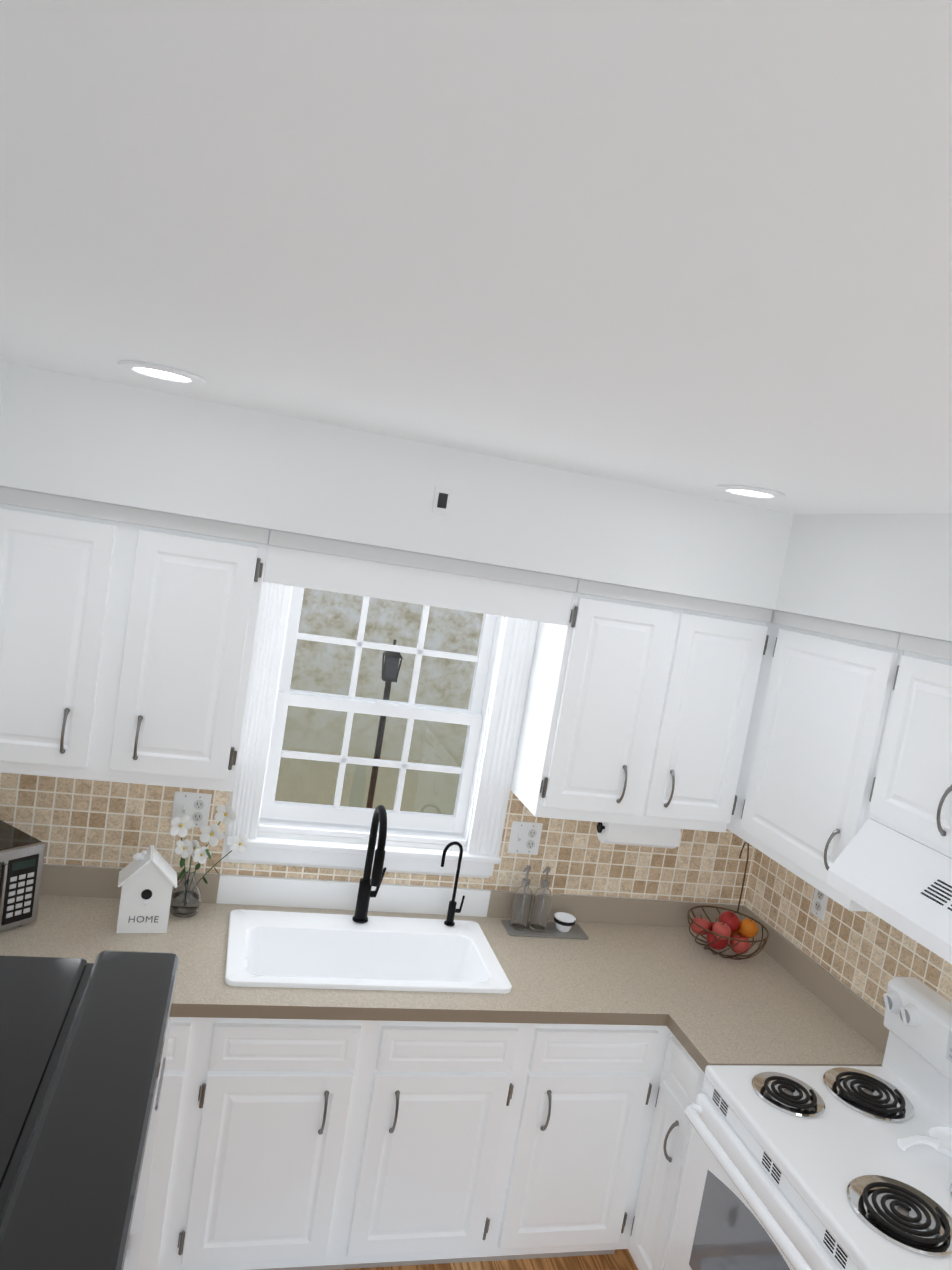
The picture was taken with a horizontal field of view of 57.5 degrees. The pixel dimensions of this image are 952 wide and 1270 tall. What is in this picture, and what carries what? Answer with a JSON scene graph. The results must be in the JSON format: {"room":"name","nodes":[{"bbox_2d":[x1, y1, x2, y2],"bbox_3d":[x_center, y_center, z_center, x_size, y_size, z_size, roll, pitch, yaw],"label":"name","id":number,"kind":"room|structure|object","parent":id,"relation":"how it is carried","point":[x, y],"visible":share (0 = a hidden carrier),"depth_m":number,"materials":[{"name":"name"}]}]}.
{"room":"kitchen","nodes":[
{"label":"kitchen","id":0,"kind":"room"},
{"bbox_2d":[43,544,745,905],"bbox_3d":[-0.396,0.621,3.128,3.425,2.520,0.160,8,6,-15],"label":"wall","id":1,"kind":"structure","parent":0,"point":[341,840],"depth_m":3.05,"materials":[{"name":"white paint"}]},
{"bbox_2d":[0,486,269,791],"bbox_3d":[-1.068,0.015,2.608,0.770,0.800,0.357,8,6,-15],"label":"upper cabinet","id":2,"kind":"object","parent":1,"relation":"attached to","point":[127,635],"visible":0.98,"depth_m":2.48,"materials":[{"name":"white paint"}]},
{"bbox_2d":[0,773,755,904],"bbox_3d":[-0.382,0.670,3.051,3.125,0.411,0.008,8,6,-15],"label":"tile backsplash","id":3,"kind":"structure","parent":1,"relation":"attached to","point":[72,821],"depth_m":3.11,"materials":[{"name":"beige tile"}]},
{"bbox_2d":[170,791,211,827],"bbox_3d":[-0.947,0.583,2.885,0.118,0.118,0.016,8,6,-15],"label":"electrical outlet plate","id":4,"kind":"object","parent":3,"relation":"attached to","point":[195,807],"visible":0.94,"depth_m":2.89,"materials":[{"name":"white plastic"}]},
{"bbox_2d":[507,821,542,854],"bbox_3d":[0.182,0.748,3.189,0.118,0.122,0.016,8,6,-15],"label":"electrical outlet plate","id":5,"kind":"object","parent":3,"relation":"attached to","point":[524,837],"visible":1,"depth_m":3.19,"materials":[{"name":"white plastic"}]},
{"bbox_2d":[226,553,538,875],"bbox_3d":[-0.323,0.293,3.073,0.965,1.055,0.205,8,6,-15],"label":"double-hung window","id":6,"kind":"structure","parent":1,"relation":"in","point":[491,716],"depth_m":3.08,"materials":[{"name":"white paint"}]},
{"bbox_2d":[263,529,577,625],"bbox_3d":[-0.187,-0.189,2.814,0.968,0.156,0.330,8,6,-15],"label":"valance","id":7,"kind":"object","parent":1,"relation":"attached to","point":[325,564],"visible":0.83,"depth_m":2.67,"materials":[{"name":"white paint"}]},
{"bbox_2d":[510,577,772,832],"bbox_3d":[0.579,0.241,3.050,0.732,0.800,0.357,8,6,-15],"label":"upper cabinet","id":8,"kind":"object","parent":1,"relation":"attached to","point":[638,705],"visible":1,"depth_m":2.91,"materials":[{"name":"white paint"}]},
{"bbox_2d":[597,822,680,848],"bbox_3d":[0.585,0.703,3.128,0.324,0.113,0.111,8,6,-15],"label":"paper towel holder","id":9,"kind":"object","parent":8,"relation":"attached to","point":[633,835],"visible":0.65,"depth_m":3.08,"materials":[{"name":"white paper"}]},
{"bbox_2d":[0,0,951,513],"bbox_3d":[0.496,-0.273,0.261,3.425,0.060,5.950,8,6,-15],"label":"ceiling","id":10,"kind":"structure","parent":0,"point":[702,248],"depth_m":0.79,"materials":[{"name":"white paint"}]},
{"bbox_2d":[117,360,205,383],"bbox_3d":[-0.718,-0.600,1.988,0.192,0.010,0.192,8,6,-15],"label":"recessed light","id":11,"kind":"object","parent":10,"relation":"in","point":[162,372],"visible":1,"depth_m":1.97,"materials":[{"name":"white plastic"}]},
{"bbox_2d":[0,358,951,641],"bbox_3d":[0.201,-0.229,1.337,3.125,0.322,3.350,8,6,-15],"label":"bulkhead","id":12,"kind":"object","parent":10,"relation":"attached to","point":[90,438],"visible":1,"depth_m":2.53,"materials":[{"name":"white paint"}]},
{"bbox_2d":[432,486,452,514],"bbox_3d":[-0.100,-0.401,2.591,0.054,0.080,0.007,8,6,-15],"label":"switch plate","id":13,"kind":"object","parent":12,"relation":"attached to","point":[442,500],"visible":1,"depth_m":2.59,"materials":[{"name":"white plastic"}]},
{"bbox_2d":[715,484,785,498],"bbox_3d":[0.766,-0.400,2.426,0.192,0.010,0.192,8,6,-15],"label":"recessed light","id":14,"kind":"object","parent":10,"relation":"in","point":[750,491],"visible":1,"depth_m":2.40,"materials":[{"name":"white plastic"}]},
{"bbox_2d":[336,1249,637,1269],"bbox_3d":[0.082,2.262,0.503,3.425,0.060,5.950,8,6,-15],"label":"floor","id":15,"kind":"structure","parent":0,"point":[620,1259],"depth_m":2.81,"materials":[{"name":"brown wood"}]},
{"bbox_2d":[0,950,178,1269],"bbox_3d":[-0.692,1.190,0.336,0.935,1.830,0.900,8,6,-15],"label":"refrigerator","id":16,"kind":"object","parent":15,"relation":"on","point":[83,1047],"visible":1,"depth_m":0.58,"materials":[{"name":"black"}]},
{"bbox_2d":[137,1017,208,1269],"bbox_3d":[-1.114,1.387,2.642,0.481,0.876,0.628,8,6,-15],"label":"base cabinet","id":17,"kind":"object","parent":15,"relation":"on","point":[185,1056],"depth_m":2.40,"materials":[{"name":"white paint"}]},
{"bbox_2d":[0,864,841,1026],"bbox_3d":[-0.345,0.986,2.753,3.123,0.138,0.679,8,6,-15],"label":"countertop","id":18,"kind":"structure","parent":17,"relation":"on","point":[633,951],"depth_m":2.84,"materials":[{"name":"laminate"}]},
{"bbox_2d":[0,820,45,930],"bbox_3d":[-1.541,0.720,2.457,0.295,0.255,0.490,12,6,31],"label":"microwave","id":19,"kind":"object","parent":18,"relation":"on","point":[22,853],"visible":1,"depth_m":2.54,"materials":[{"name":"black plastic"}]},
{"bbox_2d":[116,845,176,932],"bbox_3d":[-1.018,0.787,2.685,0.171,0.247,0.117,7,6,-21],"label":"birdhouse","id":20,"kind":"object","parent":18,"relation":"on","point":[147,880],"visible":1,"depth_m":2.65,"materials":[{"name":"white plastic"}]},
{"bbox_2d":[170,804,249,917],"bbox_3d":[-0.874,0.726,2.831,0.255,0.386,0.100,8,6,-15],"label":"vase","id":21,"kind":"object","parent":18,"relation":"on","point":[186,899],"visible":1,"depth_m":2.80,"materials":[{"name":"clear glass"}]},
{"bbox_2d":[225,909,511,993],"bbox_3d":[-0.366,1.094,2.784,0.860,0.196,0.470,8,6,-15],"label":"drop-in sink","id":22,"kind":"object","parent":18,"relation":"in","point":[279,949],"visible":0.62,"depth_m":2.87,"materials":[{"name":"white ceramic"}]},
{"bbox_2d":[352,805,386,922],"bbox_3d":[-0.324,0.773,2.868,0.090,0.431,0.214,8,6,-15],"label":"faucet","id":23,"kind":"object","parent":22,"relation":"on","point":[378,870],"visible":0.98,"depth_m":2.92,"materials":[{"name":"black metal"}]},
{"bbox_2d":[441,841,464,925],"bbox_3d":[-0.083,0.863,3.019,0.113,0.304,0.051,8,6,-15],"label":"filter faucet","id":24,"kind":"object","parent":22,"relation":"on","point":[452,911],"visible":1,"depth_m":3.03,"materials":[{"name":"black metal"}]},
{"bbox_2d":[501,920,587,938],"bbox_3d":[0.250,1.072,3.158,0.305,0.006,0.120,8,6,-15],"label":"tray","id":25,"kind":"object","parent":18,"relation":"on","point":[576,931],"visible":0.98,"depth_m":3.13,"materials":[{"name":"grey stone"}]},
{"bbox_2d":[510,865,532,929],"bbox_3d":[0.171,0.942,3.126,0.064,0.228,0.064,8,6,-15],"label":"soap dispenser bottle","id":26,"kind":"object","parent":25,"relation":"on","point":[521,907],"visible":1,"depth_m":3.10,"materials":[{"name":"clear glass"}]},
{"bbox_2d":[529,867,551,930],"bbox_3d":[0.243,0.952,3.145,0.064,0.228,0.064,8,6,-15],"label":"soap dispenser bottle","id":27,"kind":"object","parent":25,"relation":"on","point":[541,908],"visible":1,"depth_m":3.12,"materials":[{"name":"clear glass"}]},
{"bbox_2d":[554,912,575,931],"bbox_3d":[0.322,1.054,3.174,0.080,0.048,0.080,8,6,-15],"label":"cup","id":28,"kind":"object","parent":25,"relation":"on","point":[564,922],"visible":1,"depth_m":3.15,"materials":[{"name":"white ceramic"}]},
{"bbox_2d":[687,842,768,959],"bbox_3d":[0.954,0.973,3.221,0.297,0.412,0.297,8,6,-15],"label":"wire fruit basket","id":29,"kind":"object","parent":18,"relation":"on","point":[759,948],"visible":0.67,"depth_m":3.20,"materials":[{"name":"brown metal"}]},
{"bbox_2d":[691,911,757,953],"bbox_3d":[0.927,1.092,3.229,0.229,0.140,0.185,8,6,-15],"label":"fruit","id":30,"kind":"object","parent":29,"relation":"in","point":[730,924],"visible":0.85,"depth_m":3.19,"materials":[{"name":"red food"}]},
{"bbox_2d":[173,1018,380,1269],"bbox_3d":[-0.660,1.450,2.764,0.468,0.876,0.628,8,6,-15],"label":"base cabinet","id":31,"kind":"object","parent":15,"relation":"on","point":[296,1144],"depth_m":2.46,"materials":[{"name":"white paint"}]},
{"bbox_2d":[341,1021,536,1268],"bbox_3d":[-0.209,1.512,2.885,0.473,0.876,0.628,8,6,-15],"label":"base cabinet","id":32,"kind":"object","parent":15,"relation":"on","point":[443,1111],"depth_m":2.58,"materials":[{"name":"white paint"}]},
{"bbox_2d":[493,1023,669,1260],"bbox_3d":[0.248,1.575,3.007,0.481,0.876,0.628,8,6,-15],"label":"base cabinet","id":33,"kind":"object","parent":15,"relation":"on","point":[591,1090],"depth_m":2.70,"materials":[{"name":"white paint"}]},
{"bbox_2d":[628,1031,704,1269],"bbox_3d":[0.777,1.661,3.011,0.661,0.875,0.898,8,6,-15],"label":"base cabinet","id":34,"kind":"object","parent":15,"relation":"on","point":[681,1083],"visible":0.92,"depth_m":2.65,"materials":[{"name":"white paint"}]},
{"bbox_2d":[668,980,888,1072],"bbox_3d":[0.947,1.207,2.638,0.649,0.138,0.222,8,6,-15],"label":"countertop","id":35,"kind":"structure","parent":34,"relation":"on","point":[779,999],"depth_m":2.73,"materials":[{"name":"laminate"}]},
{"bbox_2d":[663,976,951,1269],"bbox_3d":[0.959,1.605,2.174,0.717,1.199,0.770,8,6,-15],"label":"range","id":36,"kind":"object","parent":15,"relation":"on","point":[785,1167],"visible":1,"depth_m":2.22,"materials":[{"name":"white metal"}]},
{"bbox_2d":[897,1126,951,1156],"bbox_3d":[1.172,1.288,2.215,0.253,0.046,0.110,8,6,-15],"label":"spoon rest","id":37,"kind":"object","parent":36,"relation":"on","point":[938,1138],"visible":0.96,"depth_m":2.19,"materials":[{"name":"white ceramic"}]},
{"bbox_2d":[746,906,883,1015],"bbox_3d":[1.863,1.214,0.778,0.150,2.520,5.600,8,6,-15],"label":"wall","id":38,"kind":"structure","parent":0,"point":[818,963],"depth_m":3.01,"materials":[{"name":"beige tile"}]},
{"bbox_2d":[726,608,912,911],"bbox_3d":[1.138,0.346,2.906,0.372,0.800,0.930,8,6,-15],"label":"upper cabinet","id":39,"kind":"object","parent":38,"relation":"attached to","point":[823,697],"visible":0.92,"depth_m":2.67,"materials":[{"name":"white paint"}]},
{"bbox_2d":[745,849,951,1014],"bbox_3d":[1.532,0.971,1.828,0.008,0.661,3.342,8,6,-15],"label":"tile backsplash","id":40,"kind":"structure","parent":38,"relation":"attached to","point":[866,956],"depth_m":2.90,"materials":[{"name":"beige tile"}]},
{"bbox_2d":[810,888,828,920],"bbox_3d":[1.204,0.930,3.039,0.010,0.118,0.072,8,6,-15],"label":"outlet","id":41,"kind":"object","parent":40,"relation":"attached to","point":[819,904],"visible":0.83,"depth_m":3.03,"materials":[{"name":"white plastic"}]},
{"bbox_2d":[869,633,951,857],"bbox_3d":[1.363,0.322,2.079,0.372,0.524,0.763,8,6,-15],"label":"upper cabinet","id":42,"kind":"object","parent":38,"relation":"attached to","point":[911,794],"visible":1,"depth_m":2.27,"materials":[{"name":"white paint"}]},
{"bbox_2d":[826,818,951,963],"bbox_3d":[1.259,0.659,2.097,0.471,0.172,0.759,8,6,-15],"label":"range hood","id":43,"kind":"object","parent":42,"relation":"attached to","point":[901,882],"visible":1,"depth_m":2.17,"materials":[{"name":"white metal"}]},
{"label":"outside","id":44,"kind":"structure","parent":0,"visible":0},
{"bbox_2d":[275,588,482,814],"bbox_3d":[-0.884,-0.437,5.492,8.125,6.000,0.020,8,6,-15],"label":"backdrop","id":45,"kind":"structure","parent":44,"point":[368,689],"depth_m":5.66,"materials":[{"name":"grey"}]},
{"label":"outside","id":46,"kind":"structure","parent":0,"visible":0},
{"bbox_2d":[366,640,402,807],"bbox_3d":[-0.596,0.870,5.004,0.106,1.715,0.106,8,6,-15],"label":"lamp post","id":47,"kind":"object","parent":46,"point":[394,672],"depth_m":4.94,"materials":[{"name":"black metal"}]}
]}

